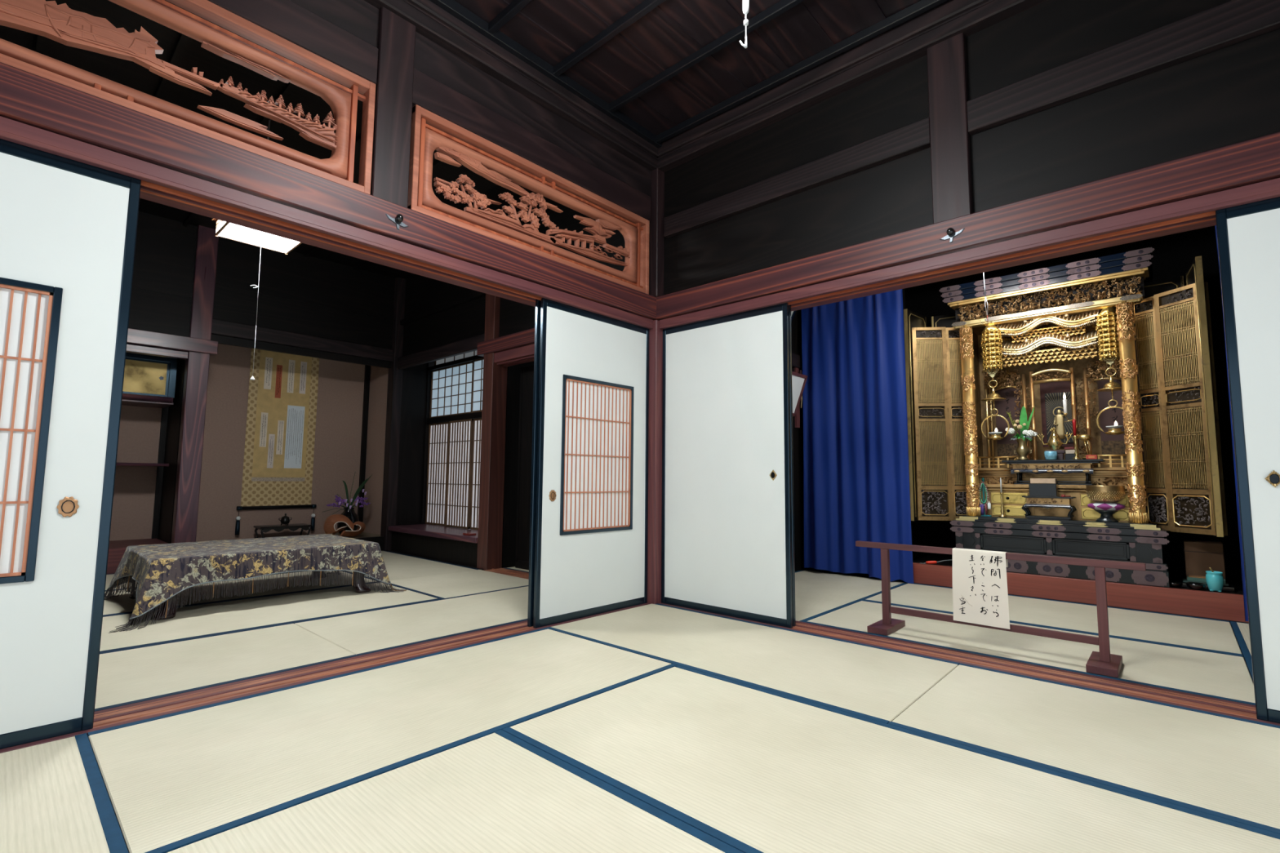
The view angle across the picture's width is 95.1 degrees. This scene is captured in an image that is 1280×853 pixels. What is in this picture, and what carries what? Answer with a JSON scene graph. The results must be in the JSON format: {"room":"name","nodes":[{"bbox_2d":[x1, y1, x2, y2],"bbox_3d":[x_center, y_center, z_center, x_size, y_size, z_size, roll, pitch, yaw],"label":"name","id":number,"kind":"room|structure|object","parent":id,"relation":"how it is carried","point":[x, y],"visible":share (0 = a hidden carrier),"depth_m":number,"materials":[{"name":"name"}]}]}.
{"room":"japanese tatami room","nodes":[
{"label":"japanese tatami room","id":0,"kind":"room"},
{"bbox_2d":[109,211,395,541],"bbox_3d":[-4.387,-0.298,5.604,0.910,3.250,3.900,-4,-7,42],"label":"wall","id":1,"kind":"structure","parent":0,"point":[340,387],"depth_m":6.06,"materials":[{"name":"brown paint"}]},
{"bbox_2d":[121,352,177,408],"bbox_3d":[-5.045,-0.468,4.982,0.489,0.435,1.675,-4,-7,42],"label":"upper cabinet","id":2,"kind":"object","parent":1,"relation":"attached to","point":[148,381],"visible":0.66,"depth_m":5.34,"materials":[{"name":"brown wood"}]},
{"bbox_2d":[126,328,217,355],"bbox_3d":[-4.599,-0.794,4.692,0.092,0.122,2.002,-4,-7,42],"label":"beam","id":3,"kind":"structure","parent":1,"relation":"attached to","point":[135,336],"depth_m":5.15,"materials":[{"name":"brown wood"}]},
{"bbox_2d":[151,350,370,543],"bbox_3d":[-3.790,0.213,6.214,0.620,2.350,1.966,-4,-7,42],"label":"post","id":4,"kind":"object","parent":1,"relation":"attached to","point":[166,479],"visible":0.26,"depth_m":5.61,"materials":[{"name":"black wood"}]},
{"bbox_2d":[235,348,319,510],"bbox_3d":[-3.951,0.002,6.480,0.044,1.810,0.764,-4,-7,42],"label":"scroll","id":5,"kind":"object","parent":1,"relation":"attached to","point":[280,438],"visible":1,"depth_m":6.46,"materials":[{"name":"gold fabric"}]},
{"bbox_2d":[195,532,380,542],"bbox_3d":[-3.719,1.228,6.115,0.790,0.092,1.890,-4,-7,42],"label":"floor","id":6,"kind":"structure","parent":1,"relation":"attached to","point":[362,535],"depth_m":6.58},
{"bbox_2d":[253,513,312,538],"bbox_3d":[-3.787,1.060,6.217,0.250,0.269,0.485,-4,-7,42],"label":"stand","id":7,"kind":"object","parent":6,"relation":"on","point":[293,527],"depth_m":6.19,"materials":[{"name":"black wood"}]},
{"bbox_2d":[323,514,365,537],"bbox_3d":[-3.173,1.069,6.317,0.162,0.243,0.422,-4,-7,42],"label":"ring ornament","id":8,"kind":"object","parent":6,"relation":"on","point":[329,526],"visible":1,"depth_m":6.26,"materials":[{"name":"wood"}]},
{"bbox_2d":[324,472,371,535],"bbox_3d":[-3.281,0.861,6.522,0.223,0.718,0.516,-3,-6,35],"label":"flower vase","id":9,"kind":"object","parent":6,"relation":"on","point":[348,512],"visible":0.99,"depth_m":6.51,"materials":[{"name":"black ceramic"}]},
{"bbox_2d":[211,319,393,361],"bbox_3d":[-3.406,-0.866,6.066,0.070,0.136,1.720,-4,-7,42],"label":"beam","id":10,"kind":"structure","parent":1,"relation":"attached to","point":[220,327],"depth_m":5.94,"materials":[{"name":"brown wood"}]},
{"bbox_2d":[0,0,561,279],"bbox_3d":[-2.806,-1.938,4.623,4.840,0.130,4.450,-4,-7,42],"label":"ceiling","id":11,"kind":"structure","parent":0,"point":[181,51],"depth_m":3.48,"materials":[{"name":"black wood"}]},
{"bbox_2d":[211,120,302,380],"bbox_3d":[-2.365,-1.132,3.652,0.420,1.700,0.440,-4,-7,42],"label":"ceiling lamp","id":12,"kind":"object","parent":11,"relation":"hanging from","point":[224,229],"visible":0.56,"depth_m":3.67,"materials":[{"name":"white"}]},
{"bbox_2d":[218,221,299,252],"bbox_3d":[-2.364,-1.224,3.660,0.356,0.076,0.376,-4,-7,42],"label":"diffuser","id":13,"kind":"object","parent":12,"relation":"attached to","point":[228,230],"depth_m":3.68,"materials":[{"name":"white"}]},
{"bbox_2d":[208,0,651,294],"bbox_3d":[-1.182,-1.536,2.766,0.090,1.033,3.700,-4,-7,42],"label":"wall","id":14,"kind":"structure","parent":0,"point":[343,33],"depth_m":3.04,"materials":[{"name":"brown wood"}]},
{"bbox_2d":[0,0,375,194],"bbox_3d":[-1.797,-1.355,2.064,0.084,0.535,1.664,-4,-7,42],"label":"transom panel","id":15,"kind":"object","parent":14,"relation":"attached to","point":[61,24],"visible":0.99,"depth_m":2.26,"materials":[{"name":"brown wood"}]},
{"bbox_2d":[0,62,656,319],"bbox_3d":[-1.142,-0.945,2.698,0.058,0.154,3.738,-4,-7,42],"label":"beam","id":16,"kind":"structure","parent":14,"relation":"attached to","point":[26,97],"depth_m":2.29,"materials":[{"name":"red wood"}]},
{"bbox_2d":[0,115,653,328],"bbox_3d":[-1.229,-0.827,2.733,0.210,0.064,3.690,-4,-7,42],"label":"lintel","id":17,"kind":"object","parent":16,"relation":"attached to","point":[160,184],"visible":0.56,"depth_m":2.42,"materials":[{"name":"brown wood"}]},
{"bbox_2d":[370,6,415,208],"bbox_3d":[-1.188,-1.485,2.770,0.130,0.933,0.165,-4,-7,42],"label":"post","id":18,"kind":"object","parent":14,"relation":"attached to","point":[389,181],"visible":0.62,"depth_m":2.72,"materials":[{"name":"brown wood"}]},
{"bbox_2d":[364,0,657,171],"bbox_3d":[-1.129,-2.014,2.814,0.155,0.159,3.775,-4,-7,42],"label":"crown molding","id":19,"kind":"structure","parent":14,"relation":"attached to","point":[430,20],"depth_m":3.22,"materials":[{"name":"brown wood"}]},
{"bbox_2d":[407,104,648,294],"bbox_3d":[-0.537,-1.222,3.441,0.084,0.535,1.697,-4,-7,42],"label":"transom panel","id":20,"kind":"object","parent":14,"relation":"attached to","point":[430,132],"visible":0.99,"depth_m":3.28,"materials":[{"name":"brown wood"}]},
{"bbox_2d":[386,361,533,570],"bbox_3d":[-1.901,0.074,6.161,1.940,2.650,0.580,-4,-7,42],"label":"wall","id":21,"kind":"structure","parent":0,"point":[413,407],"depth_m":6.68,"materials":[{"name":"black wood"}]},
{"bbox_2d":[388,524,478,543],"bbox_3d":[-1.952,1.097,6.071,1.755,0.052,0.535,-4,-7,42],"label":"board","id":22,"kind":"object","parent":21,"relation":"attached to","point":[425,530],"visible":0.66,"depth_m":5.96,"materials":[{"name":"brown wood"}]},
{"bbox_2d":[421,355,484,528],"bbox_3d":[-1.838,0.076,6.293,1.785,2.030,0.080,-4,-7,42],"label":"window","id":23,"kind":"structure","parent":21,"relation":"in","point":[460,434],"depth_m":6.38,"materials":[{"name":"white"}]},
{"bbox_2d":[425,422,448,525],"bbox_3d":[-2.293,0.537,6.682,0.508,1.162,0.026,-4,-7,42],"label":"window","id":24,"kind":"structure","parent":23,"relation":"attached to","point":[437,451],"depth_m":6.70,"materials":[{"name":"white"}]},
{"bbox_2d":[429,361,472,417],"bbox_3d":[-2.124,-0.402,6.619,0.935,0.575,0.026,-4,-7,42],"label":"window","id":25,"kind":"structure","parent":23,"relation":"attached to","point":[451,386],"depth_m":6.62,"materials":[{"name":"grey"}]},
{"bbox_2d":[470,417,481,529],"bbox_3d":[-1.596,0.487,6.050,0.505,1.162,0.026,-4,-7,42],"label":"window","id":26,"kind":"structure","parent":23,"relation":"attached to","point":[477,422],"depth_m":6.16,"materials":[{"name":"white"}]},
{"bbox_2d":[471,358,484,413],"bbox_3d":[-1.494,-0.450,6.013,0.825,0.575,0.026,-4,-7,42],"label":"window","id":27,"kind":"structure","parent":23,"relation":"attached to","point":[477,365],"depth_m":6.22,"materials":[{"name":"grey"}]},
{"bbox_2d":[485,568,528,579],"bbox_3d":[-0.629,1.253,4.619,1.835,0.061,0.190,-4,-7,42],"label":"sill","id":28,"kind":"structure","parent":21,"relation":"attached to","point":[500,571],"depth_m":5.05,"materials":[{"name":"brown wood"}]},
{"bbox_2d":[400,204,625,356],"bbox_3d":[-1.309,-1.342,5.472,3.850,1.140,0.100,-4,-7,42],"label":"wall","id":29,"kind":"structure","parent":21,"relation":"in","point":[437,313],"depth_m":5.93,"materials":[{"name":"paint"}]},
{"bbox_2d":[397,333,484,369],"bbox_3d":[-2.084,-0.763,6.082,1.775,0.130,0.062,-4,-7,42],"label":"beam","id":30,"kind":"structure","parent":29,"relation":"attached to","point":[468,344],"depth_m":6.00,"materials":[{"name":"brown wood"}]},
{"bbox_2d":[476,328,534,356],"bbox_3d":[-0.742,-0.779,4.838,2.080,0.120,0.070,-4,-7,42],"label":"beam","id":31,"kind":"structure","parent":29,"relation":"attached to","point":[524,338],"depth_m":5.19,"materials":[{"name":"red wood"}]},
{"bbox_2d":[493,343,534,366],"bbox_3d":[-0.606,-0.663,4.796,1.835,0.100,0.150,-4,-7,42],"label":"rail","id":32,"kind":"object","parent":31,"relation":"attached to","point":[524,354],"visible":0.36,"depth_m":5.18,"materials":[{"name":"brown wood"}]},
{"bbox_2d":[454,0,949,142],"bbox_3d":[0.268,-2.234,1.501,3.808,0.040,3.850,-4,-7,42],"label":"ceiling","id":33,"kind":"structure","parent":0,"point":[552,30],"depth_m":3.13,"materials":[{"name":"brown wood"}]},
{"bbox_2d":[429,0,946,148],"bbox_3d":[0.258,-2.191,1.506,3.720,0.055,3.650,-4,-7,42],"label":"batten","id":34,"kind":"object","parent":33,"relation":"attached to","point":[491,30],"visible":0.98,"depth_m":3.17,"materials":[{"name":"wood"}]},
{"bbox_2d":[791,309,806,571],"bbox_3d":[1.212,-0.282,5.237,0.080,3.250,3.100,-4,-7,42],"label":"wall","id":35,"kind":"structure","parent":0,"point":[796,324],"depth_m":5.40,"materials":[{"name":"black wood"}]},
{"bbox_2d":[791,371,808,416],"bbox_3d":[1.264,-0.297,5.123,0.150,0.360,0.600,-4,-7,42],"label":"picture frame","id":36,"kind":"object","parent":35,"relation":"attached to","point":[798,380],"visible":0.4,"depth_m":5.28,"materials":[{"name":"paper"}]},
{"bbox_2d":[791,374,804,413],"bbox_3d":[1.262,-0.296,5.125,0.118,0.310,0.550,-4,-7,42],"label":"picture","id":37,"kind":"object","parent":36,"relation":"attached to","point":[797,380],"depth_m":5.28,"materials":[{"name":"paper"}]},
{"bbox_2d":[658,603,1279,725],"bbox_3d":[1.552,1.102,2.693,3.690,0.058,0.208,-4,-7,42],"label":"sill","id":38,"kind":"structure","parent":35,"relation":"attached to","point":[1245,711],"depth_m":2.52,"materials":[{"name":"brown wood"}]},
{"bbox_2d":[661,302,792,628],"bbox_3d":[0.503,0.224,3.653,0.944,1.855,0.030,-4,-7,42],"label":"sliding panel","id":39,"kind":"object","parent":38,"relation":"on","point":[726,532],"visible":1,"depth_m":3.60,"materials":[{"name":"paper"}]},
{"bbox_2d":[788,304,795,626],"bbox_3d":[0.544,0.227,3.680,0.908,1.855,0.025,-4,-7,42],"label":"sliding panel","id":40,"kind":"object","parent":38,"relation":"on","point":[789,305],"visible":0.11,"depth_m":3.37,"materials":[{"name":"paper"}]},
{"bbox_2d":[1215,196,1279,723],"bbox_3d":[2.513,0.079,1.829,0.919,1.855,0.030,-4,-7,42],"label":"sliding panel","id":41,"kind":"object","parent":38,"relation":"on","point":[1248,234],"visible":1,"depth_m":2.10,"materials":[{"name":"paper"}]},
{"bbox_2d":[663,0,1279,295],"bbox_3d":[1.535,-1.501,2.889,3.700,1.033,0.096,-4,-7,42],"label":"wall","id":42,"kind":"structure","parent":0,"point":[1063,94],"depth_m":2.72,"materials":[{"name":"black wood"}]},
{"bbox_2d":[656,0,1047,172],"bbox_3d":[1.492,-1.980,2.935,3.775,0.159,0.155,-4,-7,42],"label":"crown molding","id":43,"kind":"structure","parent":42,"relation":"attached to","point":[908,42],"depth_m":3.21,"materials":[{"name":"brown wood"}]},
{"bbox_2d":[926,32,973,223],"bbox_3d":[1.541,-1.450,2.896,0.165,0.933,0.130,-4,-7,42],"label":"post","id":44,"kind":"object","parent":42,"relation":"attached to","point":[948,94],"visible":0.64,"depth_m":2.84,"materials":[{"name":"brown wood"}]},
{"bbox_2d":[654,131,1279,320],"bbox_3d":[1.488,-0.911,2.819,3.738,0.154,0.058,-4,-7,42],"label":"beam","id":45,"kind":"structure","parent":42,"relation":"attached to","point":[1256,160],"depth_m":2.60,"materials":[{"name":"red wood"}]},
{"bbox_2d":[659,177,1279,328],"bbox_3d":[1.568,-0.790,2.862,3.690,0.064,0.210,-4,-7,42],"label":"lintel","id":46,"kind":"object","parent":45,"relation":"attached to","point":[1197,212],"visible":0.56,"depth_m":2.65,"materials":[{"name":"brown wood"}]},
{"bbox_2d":[806,225,1242,582],"bbox_3d":[3.255,-0.313,4.683,3.850,3.250,1.170,-4,-7,42],"label":"wall","id":47,"kind":"structure","parent":0,"point":[1173,255],"depth_m":4.50,"materials":[{"name":"paint"}]},
{"bbox_2d":[801,288,913,583],"bbox_3d":[1.821,0.026,5.080,0.970,2.516,0.091,-4,-7,42],"label":"curtain","id":48,"kind":"object","parent":47,"relation":"hanging from","point":[856,473],"visible":0.94,"depth_m":5.05,"materials":[{"name":"blue fabric"}]},
{"bbox_2d":[980,367,1009,439],"bbox_3d":[2.808,-0.195,4.646,0.172,0.605,0.171,1,-5,-6],"label":"oil lamp","id":49,"kind":"object","parent":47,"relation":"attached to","point":[993,397],"visible":0.94,"depth_m":4.63,"materials":[{"name":"gold metal"}]},
{"bbox_2d":[1096,351,1124,435],"bbox_3d":[3.351,-0.244,4.154,0.172,0.605,0.171,1,-5,-6],"label":"oil lamp","id":50,"kind":"object","parent":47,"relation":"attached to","point":[1112,386],"visible":0.87,"depth_m":4.14,"materials":[{"name":"gold metal"}]},
{"bbox_3d":[-0.478,1.301,3.980,8.800,0.144,7.200,-4,-7,42],"label":"floor","id":51,"kind":"structure","parent":0,"visible":0},
{"bbox_2d":[0,733,128,852],"bbox_3d":[-1.381,0.917,0.899,1.838,0.057,0.913,-4,-7,42],"label":"mat","id":52,"kind":"object","parent":51,"relation":"on","point":[55,798],"visible":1,"depth_m":1.46,"materials":[{"name":"beige wicker"}]},
{"bbox_2d":[106,538,168,573],"bbox_3d":[-4.982,1.121,4.716,0.770,0.255,1.795,-4,-7,42],"label":"floor","id":53,"kind":"structure","parent":51,"relation":"on","point":[117,548],"depth_m":4.92,"materials":[{"name":"brown wood"}]},
{"bbox_2d":[171,225,218,543],"bbox_3d":[-4.050,-0.280,5.326,0.120,3.170,0.157,-4,-7,42],"label":"post","id":54,"kind":"object","parent":51,"relation":"on","point":[184,523],"visible":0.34,"depth_m":5.28,"materials":[{"name":"brown wood"}]},
{"bbox_2d":[94,622,358,711],"bbox_3d":[-2.234,1.034,2.297,0.888,0.057,1.838,-4,-7,42],"label":"mat","id":55,"kind":"object","parent":51,"relation":"on","point":[128,676],"visible":0.53,"depth_m":2.58,"materials":[{"name":"beige wicker"}]},
{"bbox_2d":[102,570,378,616],"bbox_3d":[-2.997,1.198,4.215,0.968,0.057,1.818,-4,-7,42],"label":"mat","id":56,"kind":"object","parent":51,"relation":"on","point":[121,604],"visible":0.2,"depth_m":4.16,"materials":[{"name":"beige wicker"}]},
{"bbox_2d":[128,543,371,620],"bbox_3d":[-2.651,0.989,4.043,0.935,0.334,1.267,-4,-7,42],"label":"table","id":57,"kind":"object","parent":56,"relation":"on","point":[171,615],"visible":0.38,"depth_m":3.39,"materials":[{"name":"brown wood"}]},
{"bbox_2d":[104,533,406,633],"bbox_3d":[-2.648,0.986,4.039,1.275,0.342,1.619,-4,-7,42],"label":"table cloth","id":58,"kind":"object","parent":57,"relation":"on","point":[162,571],"visible":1,"depth_m":3.70,"materials":[{"name":"multicoloured fabric"}]},
{"bbox_2d":[99,582,439,653],"bbox_3d":[-2.295,1.147,3.577,0.928,0.057,1.818,-4,-7,42],"label":"mat","id":59,"kind":"object","parent":51,"relation":"on","point":[191,621],"visible":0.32,"depth_m":3.48,"materials":[{"name":"beige wicker"}]},
{"bbox_2d":[0,603,650,753],"bbox_3d":[-1.246,1.066,2.564,0.208,0.058,3.690,-4,-7,42],"label":"sill","id":60,"kind":"structure","parent":51,"relation":"on","point":[125,714],"depth_m":2.35,"materials":[{"name":"brown wood"}]},
{"bbox_2d":[0,138,141,749],"bbox_3d":[-2.076,0.022,1.640,0.029,1.855,0.922,-4,-7,42],"label":"sliding panel","id":61,"kind":"object","parent":60,"relation":"on","point":[68,227],"visible":1,"depth_m":1.87,"materials":[{"name":"paper"}]},
{"bbox_2d":[527,299,541,626],"bbox_3d":[-0.306,0.216,3.645,0.025,1.855,0.896,-4,-7,42],"label":"sliding panel","id":62,"kind":"object","parent":60,"relation":"on","point":[538,303],"visible":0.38,"depth_m":3.31,"materials":[{"name":"paper"}]},
{"bbox_2d":[533,297,648,628],"bbox_3d":[-0.260,0.215,3.627,0.029,1.855,0.921,-4,-7,42],"label":"sliding panel","id":63,"kind":"object","parent":60,"relation":"on","point":[592,515],"visible":1,"depth_m":3.57,"materials":[{"name":"paper"}]},
{"bbox_2d":[87,627,676,852],"bbox_3d":[-0.793,1.040,2.218,0.924,0.057,1.833,-4,-7,42],"label":"mat","id":64,"kind":"object","parent":51,"relation":"on","point":[179,780],"visible":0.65,"depth_m":1.89,"materials":[{"name":"beige wicker"}]},
{"bbox_2d":[380,276,405,551],"bbox_3d":[-2.806,-0.150,6.667,0.145,3.170,0.105,-4,-7,42],"label":"post","id":65,"kind":"object","parent":51,"relation":"on","point":[390,477],"visible":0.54,"depth_m":6.61,"materials":[{"name":"brown wood"}]},
{"bbox_2d":[341,551,479,582],"bbox_3d":[-2.425,1.319,5.521,1.888,0.057,0.888,-4,-7,42],"label":"mat","id":66,"kind":"object","parent":51,"relation":"on","point":[398,566],"visible":0.42,"depth_m":5.31,"materials":[{"name":"beige wicker"}]},
{"bbox_2d":[293,585,528,656],"bbox_3d":[-1.013,1.164,3.633,0.888,0.057,1.788,-4,-7,42],"label":"mat","id":67,"kind":"object","parent":51,"relation":"on","point":[371,631],"visible":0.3,"depth_m":3.33,"materials":[{"name":"beige wicker"}]},
{"bbox_2d":[381,569,528,599],"bbox_3d":[-1.383,1.244,4.575,0.928,0.057,0.888,-4,-7,42],"label":"mat","id":68,"kind":"object","parent":51,"relation":"on","point":[470,582],"visible":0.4,"depth_m":4.52,"materials":[{"name":"beige wicker"}]},
{"bbox_2d":[167,729,743,852],"bbox_3d":[-0.083,0.933,0.955,1.829,0.057,0.912,-4,-7,42],"label":"mat","id":69,"kind":"object","parent":51,"relation":"on","point":[498,792],"visible":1,"depth_m":1.42,"materials":[{"name":"beige wicker"}]},
{"bbox_2d":[476,293,507,570],"bbox_3d":[-1.349,-0.247,5.428,0.157,3.170,0.162,-4,-7,42],"label":"post","id":70,"kind":"object","parent":51,"relation":"on","point":[490,535],"visible":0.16,"depth_m":5.33,"materials":[{"name":"brown wood"}]},
{"bbox_2d":[647,168,664,604],"bbox_3d":[0.104,-0.295,4.071,0.150,3.050,0.150,-4,-7,42],"label":"post","id":71,"kind":"object","parent":51,"relation":"on","point":[657,179],"visible":0.34,"depth_m":3.98,"materials":[{"name":"brown wood"}]},
{"bbox_2d":[546,603,959,724],"bbox_3d":[0.465,1.114,2.925,1.828,0.057,0.908,-4,-7,42],"label":"mat","id":72,"kind":"object","parent":51,"relation":"on","point":[876,683],"visible":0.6,"depth_m":2.72,"materials":[{"name":"beige wicker"}]},
{"bbox_2d":[795,569,907,622],"bbox_3d":[1.214,1.249,4.367,0.928,0.057,1.818,-4,-7,42],"label":"mat","id":73,"kind":"object","parent":51,"relation":"on","point":[817,594],"visible":0.46,"depth_m":4.34,"materials":[{"name":"beige wicker"}]},
{"bbox_2d":[502,665,1279,852],"bbox_3d":[0.534,0.999,1.630,1.829,0.057,0.918,-4,-7,42],"label":"mat","id":74,"kind":"object","parent":51,"relation":"on","point":[752,769],"visible":0.8,"depth_m":1.58,"materials":[{"name":"beige wicker"}]},
{"bbox_2d":[804,600,1255,705],"bbox_3d":[1.915,1.141,3.091,1.828,0.057,0.868,-4,-7,42],"label":"mat","id":75,"kind":"object","parent":51,"relation":"on","point":[1209,673],"visible":0.6,"depth_m":2.84,"materials":[{"name":"beige wicker"}]},
{"bbox_2d":[855,540,1146,677],"bbox_3d":[1.720,0.861,2.935,1.260,0.472,0.282,-4,-7,42],"label":"rail","id":76,"kind":"object","parent":75,"relation":"on","point":[1104,663],"visible":0.97,"depth_m":2.74,"materials":[{"name":"brown wood"}]},
{"bbox_2d":[952,547,1009,629],"bbox_3d":[1.704,0.803,2.932,0.250,0.363,0.053,-4,-7,42],"label":"paper notice","id":77,"kind":"object","parent":76,"relation":"hanging from","point":[980,580],"visible":1,"depth_m":2.91,"materials":[{"name":"paper"}]},
{"bbox_2d":[863,582,1242,655],"bbox_3d":[2.527,1.206,3.761,1.828,0.057,0.948,-4,-7,42],"label":"mat","id":78,"kind":"object","parent":51,"relation":"on","point":[1196,633],"visible":0.7,"depth_m":3.51,"materials":[{"name":"beige wicker"}]},
{"bbox_2d":[912,553,1248,623],"bbox_3d":[3.221,1.175,4.468,1.970,0.167,1.020,-4,-7,42],"label":"platform","id":79,"kind":"structure","parent":51,"relation":"on","point":[1204,603],"depth_m":3.88,"materials":[{"name":"brown wood"}]},
{"bbox_2d":[903,247,1227,587],"bbox_3d":[3.113,-0.036,4.465,1.826,2.243,0.748,-4,-7,42],"label":"altar","id":80,"kind":"object","parent":79,"relation":"on","point":[1171,469],"visible":0.96,"depth_m":4.25,"materials":[{"name":"paint"}]},
{"bbox_2d":[980,324,1003,371],"bbox_3d":[2.817,-0.640,4.688,0.153,0.385,0.153,1,-5,-3],"label":"ornament","id":81,"kind":"object","parent":80,"relation":"hanging from","point":[991,338],"visible":0.98,"depth_m":4.64,"materials":[{"name":"gold metal"}]},
{"bbox_2d":[995,386,1021,456],"bbox_3d":[3.073,-0.036,4.882,0.180,0.570,0.008,-4,-7,42],"label":"scroll","id":82,"kind":"object","parent":80,"relation":"attached to","point":[1006,446],"visible":0.67,"depth_m":4.89},
{"bbox_2d":[1021,495,1076,519],"bbox_3d":[2.980,0.592,4.271,0.324,0.166,0.116,-4,-7,42],"label":"desk","id":83,"kind":"object","parent":80,"relation":"on","point":[1045,502],"visible":0.99,"depth_m":4.24,"materials":[{"name":"paint"}]},
{"bbox_2d":[1027,483,1059,497],"bbox_3d":[2.965,0.468,4.303,0.184,0.094,0.088,-4,-7,42],"label":"box","id":84,"kind":"object","parent":83,"relation":"on","point":[1035,489],"visible":0.96,"depth_m":4.27,"materials":[{"name":"paint"}]},
{"bbox_2d":[1001,458,1105,485],"bbox_3d":[3.095,0.345,4.399,0.625,0.186,0.159,-4,-7,42],"label":"table","id":85,"kind":"object","parent":80,"relation":"on","point":[1035,466],"visible":1,"depth_m":4.34,"materials":[{"name":"paint"}]},
{"bbox_2d":[1004,405,1037,460],"bbox_3d":[2.954,0.049,4.534,0.202,0.425,0.156,-4,-7,42],"label":"bronze vase","id":86,"kind":"object","parent":85,"relation":"on","point":[1022,450],"visible":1,"depth_m":4.51,"materials":[{"name":"metal"}]},
{"bbox_2d":[1037,426,1072,459],"bbox_3d":[3.145,0.130,4.437,0.227,0.250,0.090,-4,-7,42],"label":"incense burner","id":87,"kind":"object","parent":85,"relation":"on","point":[1054,443],"visible":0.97,"depth_m":4.41,"materials":[{"name":"gold metal"}]},
{"bbox_2d":[1062,393,1097,459],"bbox_3d":[3.265,-0.005,4.338,0.205,0.507,0.058,-4,-7,42],"label":"candlestick","id":88,"kind":"object","parent":85,"relation":"on","point":[1084,437],"visible":0.8,"depth_m":4.31,"materials":[{"name":"gold metal"}]},
{"bbox_2d":[1040,380,1078,447],"bbox_3d":[3.323,-0.100,4.649,0.230,0.520,0.035,-4,-7,42],"label":"scroll","id":89,"kind":"object","parent":80,"relation":"attached to","point":[1051,393],"visible":0.82,"depth_m":4.67,"materials":[{"name":"brown paper"}]},
{"bbox_2d":[1044,391,1073,443],"bbox_3d":[3.329,-0.069,4.653,0.170,0.400,0.010,-4,-7,42],"label":"picture","id":90,"kind":"object","parent":89,"relation":"attached to","point":[1055,417],"depth_m":4.65},
{"bbox_2d":[1094,510,1118,522],"bbox_3d":[3.221,0.619,4.039,0.132,0.076,0.132,-4,-7,42],"label":"stand","id":91,"kind":"object","parent":80,"relation":"on","point":[1105,516],"visible":0.98,"depth_m":4.01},
{"bbox_2d":[1087,502,1125,511],"bbox_3d":[3.221,0.554,4.045,0.208,0.054,0.187,-4,-7,42],"label":"cushion","id":92,"kind":"object","parent":91,"relation":"on","point":[1097,506],"visible":0.95,"depth_m":3.99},
{"bbox_2d":[1085,484,1125,502],"bbox_3d":[3.222,0.468,4.053,0.219,0.119,0.219,0,-5,6],"label":"bowl","id":93,"kind":"object","parent":92,"relation":"on","point":[1098,494],"visible":1,"depth_m":3.98,"materials":[{"name":"gold metal"}]},
{"bbox_2d":[1095,306,1119,360],"bbox_3d":[3.362,-0.675,4.192,0.153,0.395,0.153,1,-5,-3],"label":"ornament","id":94,"kind":"object","parent":80,"relation":"hanging from","point":[1106,323],"visible":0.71,"depth_m":4.16,"materials":[{"name":"gold metal"}]},
{"bbox_2d":[1097,379,1125,454],"bbox_3d":[3.583,-0.073,4.419,0.180,0.570,0.008,-4,-7,42],"label":"scroll","id":95,"kind":"object","parent":80,"relation":"attached to","point":[1110,444],"visible":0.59,"depth_m":4.43},
{"bbox_2d":[1183,539,1226,581],"bbox_3d":[3.731,0.904,3.870,0.191,0.280,0.153,-4,-7,42],"label":"cardboard box","id":96,"kind":"object","parent":79,"relation":"on","point":[1199,556],"visible":0.67,"depth_m":3.83,"materials":[{"name":"cardboard"}]},
{"bbox_2d":[1205,567,1223,591],"bbox_3d":[3.554,0.946,3.621,0.081,0.145,0.081,-4,-7,42],"label":"jar","id":97,"kind":"object","parent":79,"relation":"on","point":[1215,580],"visible":1,"depth_m":3.60,"materials":[{"name":"ceramic"}]},
{"bbox_2d":[888,662,1279,834],"bbox_3d":[1.833,1.015,1.684,1.868,0.057,0.908,-4,-7,42],"label":"mat","id":98,"kind":"object","parent":51,"relation":"on","point":[1224,766],"visible":0.78,"depth_m":1.89,"materials":[{"name":"beige wicker"}]},
{"bbox_2d":[1230,621,1253,683],"bbox_3d":[3.240,1.103,2.528,0.888,0.057,1.818,-4,-7,42],"label":"mat","id":99,"kind":"object","parent":51,"relation":"on","point":[1241,630],"visible":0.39,"depth_m":3.07,"materials":[{"name":"beige wicker"}]},
{"bbox_3d":[-0.274,0.288,4.740,1.510,1.899,0.030,-4,-7,42],"label":"wall","id":100,"kind":"structure","parent":0,"visible":0},
{"bbox_2d":[515,364,533,569],"bbox_3d":[-1.005,0.360,5.337,0.300,1.850,0.045,-4,-7,42],"label":"door","id":101,"kind":"structure","parent":100,"relation":"in","point":[526,375],"depth_m":5.36,"materials":[{"name":"black wood"}]},
{"bbox_3d":[-4.270,-0.539,2.891,4.850,3.250,0.130,-4,-7,42],"label":"wall","id":102,"kind":"structure","parent":0,"visible":0},
{"bbox_2d":[125,343,188,359],"bbox_3d":[-4.698,-0.702,4.633,0.075,0.060,1.795,-4,-7,42],"label":"beam","id":103,"kind":"structure","parent":102,"relation":"attached to","point":[132,348],"depth_m":5.11,"materials":[{"name":"brown wood"}]},
{"bbox_3d":[3.698,-0.461,2.981,0.895,3.250,3.100,-4,-7,42],"label":"wall","id":104,"kind":"structure","parent":0,"visible":0},
{"bbox_2d":[1214,225,1248,621],"bbox_3d":[3.600,-0.078,3.530,0.138,2.458,0.045,-4,-7,42],"label":"curtain","id":105,"kind":"object","parent":104,"relation":"hanging from","point":[1233,442],"visible":0.07,"depth_m":3.51,"materials":[{"name":"blue fabric"}]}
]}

